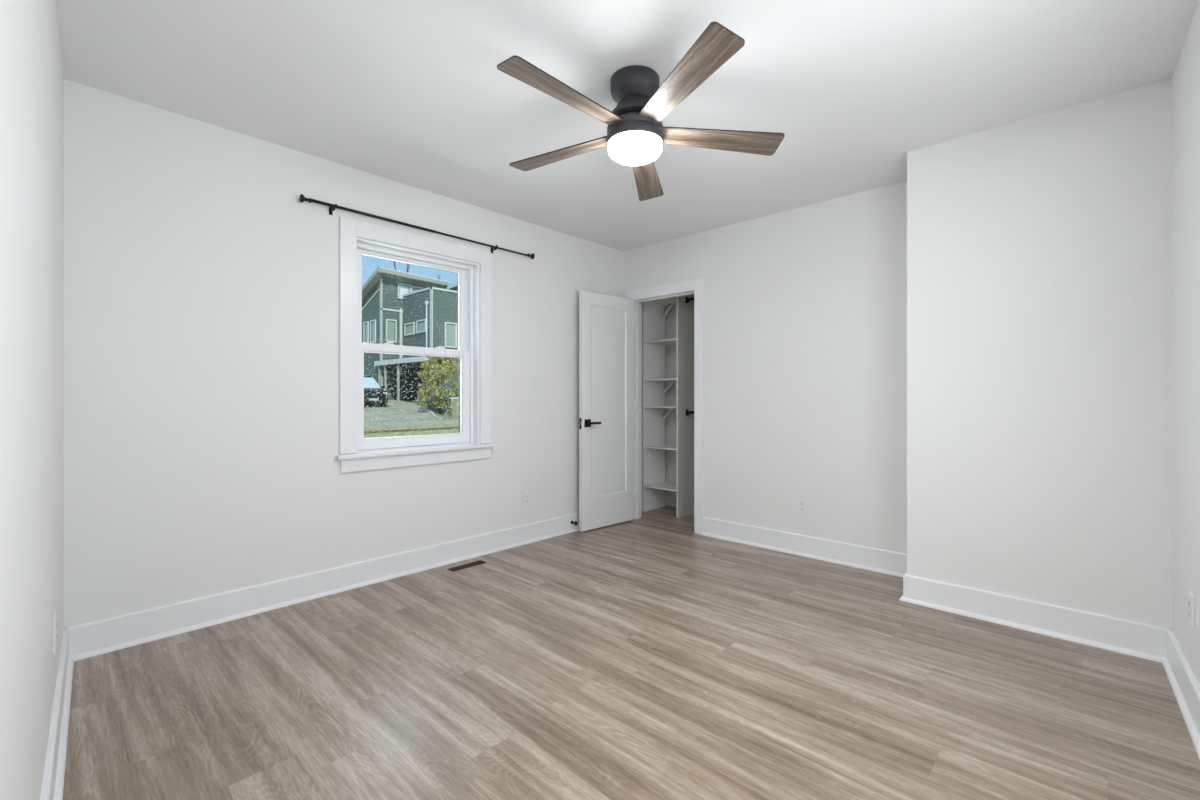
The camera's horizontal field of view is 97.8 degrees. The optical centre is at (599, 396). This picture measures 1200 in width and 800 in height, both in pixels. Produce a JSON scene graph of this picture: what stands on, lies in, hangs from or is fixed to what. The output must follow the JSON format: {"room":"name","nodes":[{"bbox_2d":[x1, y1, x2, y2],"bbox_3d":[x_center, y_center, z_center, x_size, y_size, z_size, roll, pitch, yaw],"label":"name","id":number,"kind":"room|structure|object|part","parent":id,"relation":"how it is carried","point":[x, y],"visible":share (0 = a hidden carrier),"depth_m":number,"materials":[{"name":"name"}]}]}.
{"room":"empty bedroom","nodes":[
{"label":"empty bedroom","id":0,"kind":"room"},
{"bbox_2d":[0,0,63,799],"bbox_3d":[-1.056,-0.114,0.870,0.120,2.467,3.624,0,0,-44],"label":"wall","id":1,"kind":"structure","parent":0,"point":[31,68],"depth_m":1.05,"materials":[{"name":"paint"}]},
{"bbox_2d":[52,611,56,653],"bbox_3d":[-1.728,0.745,1.660,0.009,0.115,0.070,0,0,-44],"label":"wall outlet","id":2,"kind":"object","parent":1,"relation":"attached to","point":[54,620],"visible":1,"depth_m":1.64,"materials":[{"name":"plastic"}]},
{"bbox_2d":[40,628,73,799],"bbox_3d":[-1.446,1.049,1.384,0.031,0.142,2.343,0,0,-44],"label":"baseboard","id":3,"kind":"structure","parent":1,"relation":"attached to","point":[54,769],"depth_m":1.64,"materials":[{"name":"paint"}]},
{"bbox_2d":[64,79,623,627],"bbox_3d":[-1.128,-0.114,3.573,0.200,2.467,3.950,0,0,43],"label":"wall","id":4,"kind":"structure","parent":0,"point":[201,293],"depth_m":2.67,"materials":[{"name":"paint"}]},
{"bbox_2d":[66,513,578,660],"bbox_3d":[-1.013,1.049,3.526,0.031,0.142,3.627,0,0,43],"label":"baseboard","id":5,"kind":"structure","parent":4,"relation":"attached to","point":[90,639],"depth_m":2.80,"materials":[{"name":"paint"}]},
{"bbox_2d":[336,216,494,472],"bbox_3d":[-1.208,-0.301,3.456,0.245,1.478,1.074,0,0,43],"label":"window","id":6,"kind":"structure","parent":4,"relation":"in","point":[473,351],"depth_m":3.39,"materials":[{"name":"paint"}]},
{"bbox_3d":[-1.270,-0.293,3.514,0.010,1.236,0.792,0,0,43],"label":"screen frame","id":7,"kind":"part","parent":6,"relation":"part of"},
{"bbox_3d":[-1.241,-0.595,3.488,0.032,0.630,0.788,0,0,43],"label":"sash","id":8,"kind":"part","parent":6,"relation":"part of","materials":[{"name":"plastic"}]},
{"bbox_3d":[-1.211,-0.003,3.459,0.032,0.651,0.788,0,0,43],"label":"sash","id":9,"kind":"part","parent":6,"relation":"part of","materials":[{"name":"plastic"}]},
{"bbox_3d":[-1.233,-0.291,3.480,0.115,1.283,0.836,0,0,43],"label":"frame","id":10,"kind":"part","parent":6,"relation":"part of","materials":[{"name":"plastic"}]},
{"bbox_2d":[299,194,534,258],"bbox_3d":[-1.075,-1.069,3.434,0.068,0.060,1.624,0,0,43],"label":"curtain rod","id":11,"kind":"object","parent":4,"relation":"attached to","point":[302,198],"visible":1,"depth_m":3.21,"materials":[{"name":"black metal"}]},
{"bbox_2d":[523,490,530,505],"bbox_3d":[-0.559,0.779,4.024,0.009,0.115,0.070,0,0,43],"label":"wall outlet","id":12,"kind":"object","parent":4,"relation":"attached to","point":[526,494],"visible":1,"depth_m":4.02,"materials":[{"name":"plastic"}]},
{"bbox_2d":[56,0,1198,251],"bbox_3d":[-0.157,-1.422,1.797,4.150,0.150,6.800,0,0,43],"label":"ceiling","id":13,"kind":"structure","parent":0,"point":[414,93],"depth_m":2.21,"materials":[{"name":"paint"}]},
{"bbox_2d":[497,22,784,200],"bbox_3d":[0.117,-1.179,2.211,1.245,0.336,1.215,0,0,43],"label":"ceiling fan","id":14,"kind":"object","parent":13,"relation":"attached to","point":[636,133],"visible":1,"depth_m":2.13,"materials":[{"name":"brown wood"}]},
{"bbox_3d":[-0.170,-1.118,2.411,0.545,0.006,0.134,-1,7,30],"label":"blade","id":15,"kind":"part","parent":14,"relation":"part of","materials":[{"name":"brown wood"}]},
{"bbox_3d":[-0.124,-1.141,1.982,0.545,0.006,0.134,3,7,-42],"label":"blade","id":16,"kind":"part","parent":14,"relation":"part of","materials":[{"name":"brown wood"}]},
{"bbox_3d":[0.149,-1.042,2.227,0.229,0.062,0.229,0,0,43],"label":"lamp shade","id":17,"kind":"part","parent":14,"relation":"part of","materials":[{"name":"white glass"}]},
{"bbox_3d":[0.225,-1.101,2.586,0.134,0.006,0.545,-11,-6,11],"label":"blade","id":18,"kind":"part","parent":14,"relation":"part of","materials":[{"name":"brown wood"}]},
{"bbox_3d":[0.298,-1.137,1.892,0.134,0.006,0.545,15,-8,-23],"label":"blade","id":19,"kind":"part","parent":14,"relation":"part of","materials":[{"name":"brown wood"}]},
{"bbox_3d":[0.514,-1.113,2.265,0.545,0.006,0.134,2,-14,-6],"label":"blade","id":20,"kind":"part","parent":14,"relation":"part of","materials":[{"name":"brown wood"}]},
{"bbox_2d":[63,505,1199,799],"bbox_3d":[-0.122,1.180,1.696,3.960,0.120,6.700,0,0,43],"label":"floor","id":21,"kind":"structure","parent":0,"point":[649,657],"depth_m":1.95,"materials":[{"name":"wood"}]},
{"bbox_2d":[443,559,490,573],"bbox_3d":[-0.878,1.118,3.464,0.116,0.004,0.294,0,0,43],"label":"floor vent","id":22,"kind":"object","parent":21,"relation":"in","point":[454,569],"visible":1,"depth_m":3.46,"materials":[{"name":"brown metal"}]},
{"bbox_2d":[643,295,693,517],"bbox_3d":[0.687,0.070,5.106,0.416,2.100,0.346,0,0,43],"label":"shelf unit","id":23,"kind":"object","parent":21,"relation":"on","point":[655,485],"visible":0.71,"depth_m":5.12,"materials":[{"name":"white wood"}]},
{"bbox_3d":[0.541,0.070,5.243,0.016,2.100,0.346,0,0,43],"label":"panel","id":24,"kind":"part","parent":23,"relation":"part of","materials":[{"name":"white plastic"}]},
{"bbox_3d":[0.687,-0.535,5.106,0.384,0.014,0.346,0,0,43],"label":"shelf","id":25,"kind":"part","parent":23,"relation":"part of","materials":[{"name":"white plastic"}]},
{"bbox_3d":[0.687,-0.165,5.106,0.384,0.014,0.346,0,0,43],"label":"shelf","id":26,"kind":"part","parent":23,"relation":"part of","materials":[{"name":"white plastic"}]},
{"bbox_3d":[0.687,0.099,5.106,0.384,0.014,0.346,0,0,43],"label":"shelf","id":27,"kind":"part","parent":23,"relation":"part of","materials":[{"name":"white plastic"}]},
{"bbox_3d":[0.687,0.489,5.106,0.384,0.014,0.346,0,0,43],"label":"shelf","id":28,"kind":"part","parent":23,"relation":"part of","materials":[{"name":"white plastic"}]},
{"bbox_3d":[0.687,0.872,5.106,0.384,0.014,0.346,0,0,43],"label":"shelf","id":29,"kind":"part","parent":23,"relation":"part of","materials":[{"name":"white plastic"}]},
{"bbox_3d":[0.687,-0.943,5.106,0.384,0.014,0.346,0,0,43],"label":"shelf","id":30,"kind":"part","parent":23,"relation":"part of","materials":[{"name":"white wood"}]},
{"bbox_3d":[0.832,0.070,4.968,0.016,2.100,0.346,0,0,43],"label":"panel","id":31,"kind":"part","parent":23,"relation":"part of","materials":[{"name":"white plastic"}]},
{"bbox_2d":[642,302,642,510],"bbox_3d":[0.463,-0.114,5.303,0.140,2.467,0.750,0,0,43],"label":"wall","id":32,"kind":"structure","parent":0,"point":[642,302],"depth_m":5.15,"materials":[{"name":"paint"}]},
{"bbox_2d":[665,294,692,506],"bbox_3d":[1.382,-0.114,4.849,2.100,2.467,0.150,0,0,43],"label":"wall","id":33,"kind":"structure","parent":0,"point":[670,319],"depth_m":5.37,"materials":[{"name":"paint"}]},
{"bbox_2d":[624,181,906,553],"bbox_3d":[1.141,-0.114,4.067,2.422,2.467,0.117,0,0,43],"label":"wall","id":34,"kind":"structure","parent":0,"point":[805,307],"depth_m":3.70,"materials":[{"name":"paint"}]},
{"bbox_2d":[579,290,635,531],"bbox_3d":[0.087,0.115,4.516,0.649,1.986,0.082,0,0,-43],"label":"door","id":35,"kind":"structure","parent":34,"relation":"in","point":[607,402],"depth_m":4.50,"materials":[{"name":"paint"}]},
{"bbox_3d":[-0.102,0.218,4.341,0.064,0.064,0.009,0,0,-43],"label":"handle","id":36,"kind":"part","parent":35,"relation":"part of","materials":[{"name":"black metal"}]},
{"bbox_3d":[-0.047,0.218,4.360,0.124,0.020,0.039,0,0,-43],"label":"lever","id":37,"kind":"part","parent":35,"relation":"part of","materials":[{"name":"black metal"}]},
{"bbox_2d":[625,278,703,534],"bbox_3d":[0.579,0.077,4.585,0.828,2.085,0.135,0,0,43],"label":"trim","id":38,"kind":"structure","parent":34,"relation":"attached to","point":[696,287],"depth_m":4.33,"materials":[{"name":"paint"}]},
{"bbox_2d":[798,498,807,514],"bbox_3d":[1.432,0.775,3.706,0.070,0.115,0.009,0,0,43],"label":"wall outlet","id":39,"kind":"object","parent":34,"relation":"attached to","point":[802,503],"visible":1,"depth_m":3.70,"materials":[{"name":"plastic"}]},
{"bbox_2d":[702,517,906,576],"bbox_3d":[1.403,1.049,3.718,1.562,0.142,0.031,0,0,43],"label":"baseboard","id":40,"kind":"structure","parent":34,"relation":"attached to","point":[857,556],"depth_m":3.65,"materials":[{"name":"paint"}]},
{"bbox_2d":[907,77,1171,628],"bbox_3d":[2.359,-0.114,2.626,1.328,2.467,0.542,0,0,43],"label":"wall","id":41,"kind":"structure","parent":0,"point":[1039,247],"depth_m":2.47,"materials":[{"name":"paint"}]},
{"bbox_2d":[899,575,1168,662],"bbox_3d":[2.028,1.049,2.545,1.018,0.142,0.031,0,0,43],"label":"baseboard","id":42,"kind":"structure","parent":41,"relation":"attached to","point":[1137,639],"depth_m":2.48,"materials":[{"name":"paint"}]},
{"bbox_2d":[1172,0,1199,685],"bbox_3d":[1.355,-0.114,0.882,0.160,2.467,3.380,0,0,41],"label":"wall","id":43,"kind":"structure","parent":0,"point":[1186,74],"depth_m":1.94,"materials":[{"name":"paint"}]},
{"bbox_2d":[1162,629,1199,758],"bbox_3d":[1.323,1.049,0.991,0.031,0.142,3.260,0,0,41],"label":"baseboard","id":44,"kind":"structure","parent":43,"relation":"attached to","point":[1185,687],"depth_m":1.89,"materials":[{"name":"paint"}]},
{"bbox_2d":[1189,591,1194,628],"bbox_3d":[2.100,0.755,1.861,0.009,0.115,0.070,0,0,41],"label":"wall outlet","id":45,"kind":"object","parent":43,"relation":"attached to","point":[1191,596],"visible":1,"depth_m":1.85,"materials":[{"name":"plastic"}]},
{"bbox_3d":[1.834,-0.113,3.907,0.150,2.467,0.600,0,0,43],"label":"wall","id":46,"kind":"structure","parent":0,"visible":0},
{"bbox_2d":[686,409,693,415],"bbox_3d":[1.317,0.146,4.470,1.374,0.062,0.036,0,0,43],"label":"closet rod","id":47,"kind":"object","parent":46,"relation":"attached to","point":[687,411],"visible":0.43,"depth_m":4.92,"materials":[{"name":"brown metal"}]},
{"bbox_2d":[686,297,693,302],"bbox_3d":[1.317,-0.914,4.470,1.374,0.062,0.036,0,0,43],"label":"closet rod","id":48,"kind":"object","parent":46,"relation":"attached to","point":[688,300],"visible":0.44,"depth_m":4.92,"materials":[{"name":"brown metal"}]},
{"label":"outside","id":49,"kind":"structure","parent":0,"visible":0},
{"bbox_2d":[364,429,458,437],"bbox_3d":[2.094,1.548,18.646,15.800,0.445,90.000,0,0,43],"label":"lawn","id":50,"kind":"structure","parent":49,"point":[447,431],"depth_m":19.49,"materials":[{"name":"green plant"}]},
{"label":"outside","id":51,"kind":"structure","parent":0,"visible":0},
{"bbox_2d":[364,427,458,433],"bbox_3d":[-3.925,1.456,24.325,0.750,0.338,90.000,0,0,43],"label":"dirt strip","id":52,"kind":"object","parent":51,"point":[443,428],"depth_m":20.56,"materials":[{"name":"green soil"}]},
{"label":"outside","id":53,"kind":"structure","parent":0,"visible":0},
{"bbox_2d":[364,401,436,421],"bbox_3d":[-14.445,0.717,26.689,10.700,1.080,11.000,0,0,43],"label":"driveway","id":54,"kind":"structure","parent":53,"point":[393,411],"depth_m":27.22,"materials":[{"name":"concrete"}]},
{"bbox_2d":[364,376,387,405],"bbox_3d":[-13.938,-0.376,30.132,4.336,1.923,2.240,0,0,43],"label":"parked car","id":55,"kind":"object","parent":54,"relation":"on","point":[373,393],"visible":0.45,"depth_m":29.09,"materials":[{"name":"paint"}]},
{"bbox_3d":[-14.226,-0.916,30.400,3.200,0.590,1.680,6,4,43],"label":"cabin glass","id":56,"kind":"part","parent":55,"relation":"part of","materials":[{"name":"blue glass"}]},
{"bbox_2d":[365,395,381,397],"bbox_3d":[-12.382,-0.029,28.660,0.040,0.140,0.900,6,4,43],"label":"grille","id":57,"kind":"object","parent":55,"relation":"attached to","point":[366,396],"depth_m":28.63,"materials":[{"name":"black metal"}]},
{"bbox_3d":[-12.381,0.141,28.660,0.030,0.120,0.520,6,4,43],"label":"bumper plate","id":58,"kind":"part","parent":55,"relation":"part of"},
{"bbox_2d":[388,400,441,419],"bbox_3d":[-10.929,0.633,30.339,0.892,1.070,10.835,0,0,-38],"label":"curb","id":59,"kind":"object","parent":54,"relation":"on","point":[423,408],"visible":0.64,"depth_m":29.79,"materials":[{"name":"concrete"}]},
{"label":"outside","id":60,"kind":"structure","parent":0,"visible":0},
{"bbox_2d":[364,423,458,430],"bbox_3d":[-4.689,1.404,25.045,1.350,0.366,90.000,0,0,43],"label":"grass verge","id":61,"kind":"structure","parent":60,"point":[457,424],"depth_m":21.68,"materials":[{"name":"green plant"}]},
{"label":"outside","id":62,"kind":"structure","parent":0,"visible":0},
{"bbox_2d":[395,400,458,418],"bbox_3d":[-40.064,0.517,79.041,119.580,1.793,180.000,0,0,43],"label":"yard","id":63,"kind":"structure","parent":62,"point":[445,414],"depth_m":29.52,"materials":[{"name":"grey concrete"}]},
{"bbox_2d":[393,261,409,272],"bbox_3d":[-18.845,-8.115,50.281,1.546,17.075,2.344,0,0,12],"label":"bare tree","id":64,"kind":"object","parent":63,"relation":"on","point":[394,261],"visible":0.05,"depth_m":51.08,"materials":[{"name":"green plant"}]},
{"bbox_2d":[362,266,458,401],"bbox_3d":[-9.139,-3.960,38.668,10.780,8.960,14.290,0,0,43],"label":"modern house","id":65,"kind":"structure","parent":63,"relation":"on","point":[399,307],"depth_m":34.68,"materials":[{"name":"teal wood"}]},
{"bbox_3d":[-16.056,-4.430,36.021,0.550,1.300,0.010,0,0,43],"label":"pane","id":66,"kind":"part","parent":65,"relation":"part of","materials":[{"name":"glass"}]},
{"bbox_3d":[-15.255,-4.405,35.266,0.650,1.350,0.010,0,0,43],"label":"pane","id":67,"kind":"part","parent":65,"relation":"part of","materials":[{"name":"glass"}]},
{"bbox_3d":[-14.433,-0.899,34.280,0.120,2.282,0.120,0,0,43],"label":"post","id":68,"kind":"part","parent":65,"relation":"part of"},
{"bbox_3d":[-13.800,-0.877,33.683,0.120,2.326,0.120,0,0,43],"label":"post","id":69,"kind":"part","parent":65,"relation":"part of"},
{"bbox_3d":[-13.950,-4.410,34.986,0.010,1.340,0.550,0,0,43],"label":"pane","id":70,"kind":"part","parent":65,"relation":"part of","materials":[{"name":"glass"}]},
{"bbox_3d":[-12.505,-0.815,32.461,0.120,2.450,0.120,0,0,43],"label":"post","id":71,"kind":"part","parent":65,"relation":"part of","materials":[{"name":"beige wood"}]},
{"bbox_3d":[-13.325,-7.165,35.648,0.010,0.870,0.730,0,0,43],"label":"pane","id":72,"kind":"part","parent":65,"relation":"part of","materials":[{"name":"glass"}]},
{"bbox_3d":[-12.655,-4.520,34.889,1.150,0.620,0.010,0,0,43],"label":"pane","id":73,"kind":"part","parent":65,"relation":"part of","materials":[{"name":"glass"}]},
{"bbox_3d":[-11.528,-4.560,33.825,1.050,0.640,0.010,0,0,43],"label":"pane","id":74,"kind":"part","parent":65,"relation":"part of","materials":[{"name":"glass"}]},
{"bbox_3d":[-9.385,-4.005,34.301,0.010,1.450,1.580,0,0,43],"label":"pane","id":75,"kind":"part","parent":65,"relation":"part of","materials":[{"name":"glass"}]},
{"bbox_2d":[428,401,442,409],"bbox_3d":[-9.251,0.541,29.774,1.004,0.742,1.011,0,0,43],"label":"shrub","id":76,"kind":"object","parent":63,"relation":"on","point":[432,405],"visible":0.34,"depth_m":29.62,"materials":[{"name":"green plant"}]},
{"bbox_2d":[417,356,458,413],"bbox_3d":[-8.646,-0.709,28.429,2.272,3.565,2.110,0,0,1],"label":"leafy bush","id":77,"kind":"object","parent":63,"relation":"on","point":[448,363],"visible":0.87,"depth_m":28.05,"materials":[{"name":"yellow plant"}]},
{"bbox_3d":[-8.811,0.094,28.527,0.495,1.959,0.914,0,0,43],"label":"stem","id":78,"kind":"part","parent":77,"relation":"part of","materials":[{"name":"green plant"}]},
{"bbox_2d":[449,397,458,417],"bbox_3d":[-5.468,0.605,29.355,0.340,1.150,6.500,0,0,43],"label":"wall","id":79,"kind":"structure","parent":63,"relation":"on","point":[454,401],"depth_m":27.07,"materials":[{"name":"beige concrete"}]},
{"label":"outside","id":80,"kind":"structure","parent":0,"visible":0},
{"bbox_2d":[364,419,458,426],"bbox_3d":[-5.980,1.320,26.263,2.200,0.403,90.000,0,0,43],"label":"street","id":81,"kind":"structure","parent":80,"point":[443,421],"depth_m":23.53,"materials":[{"name":"grey asphalt"}]}
]}

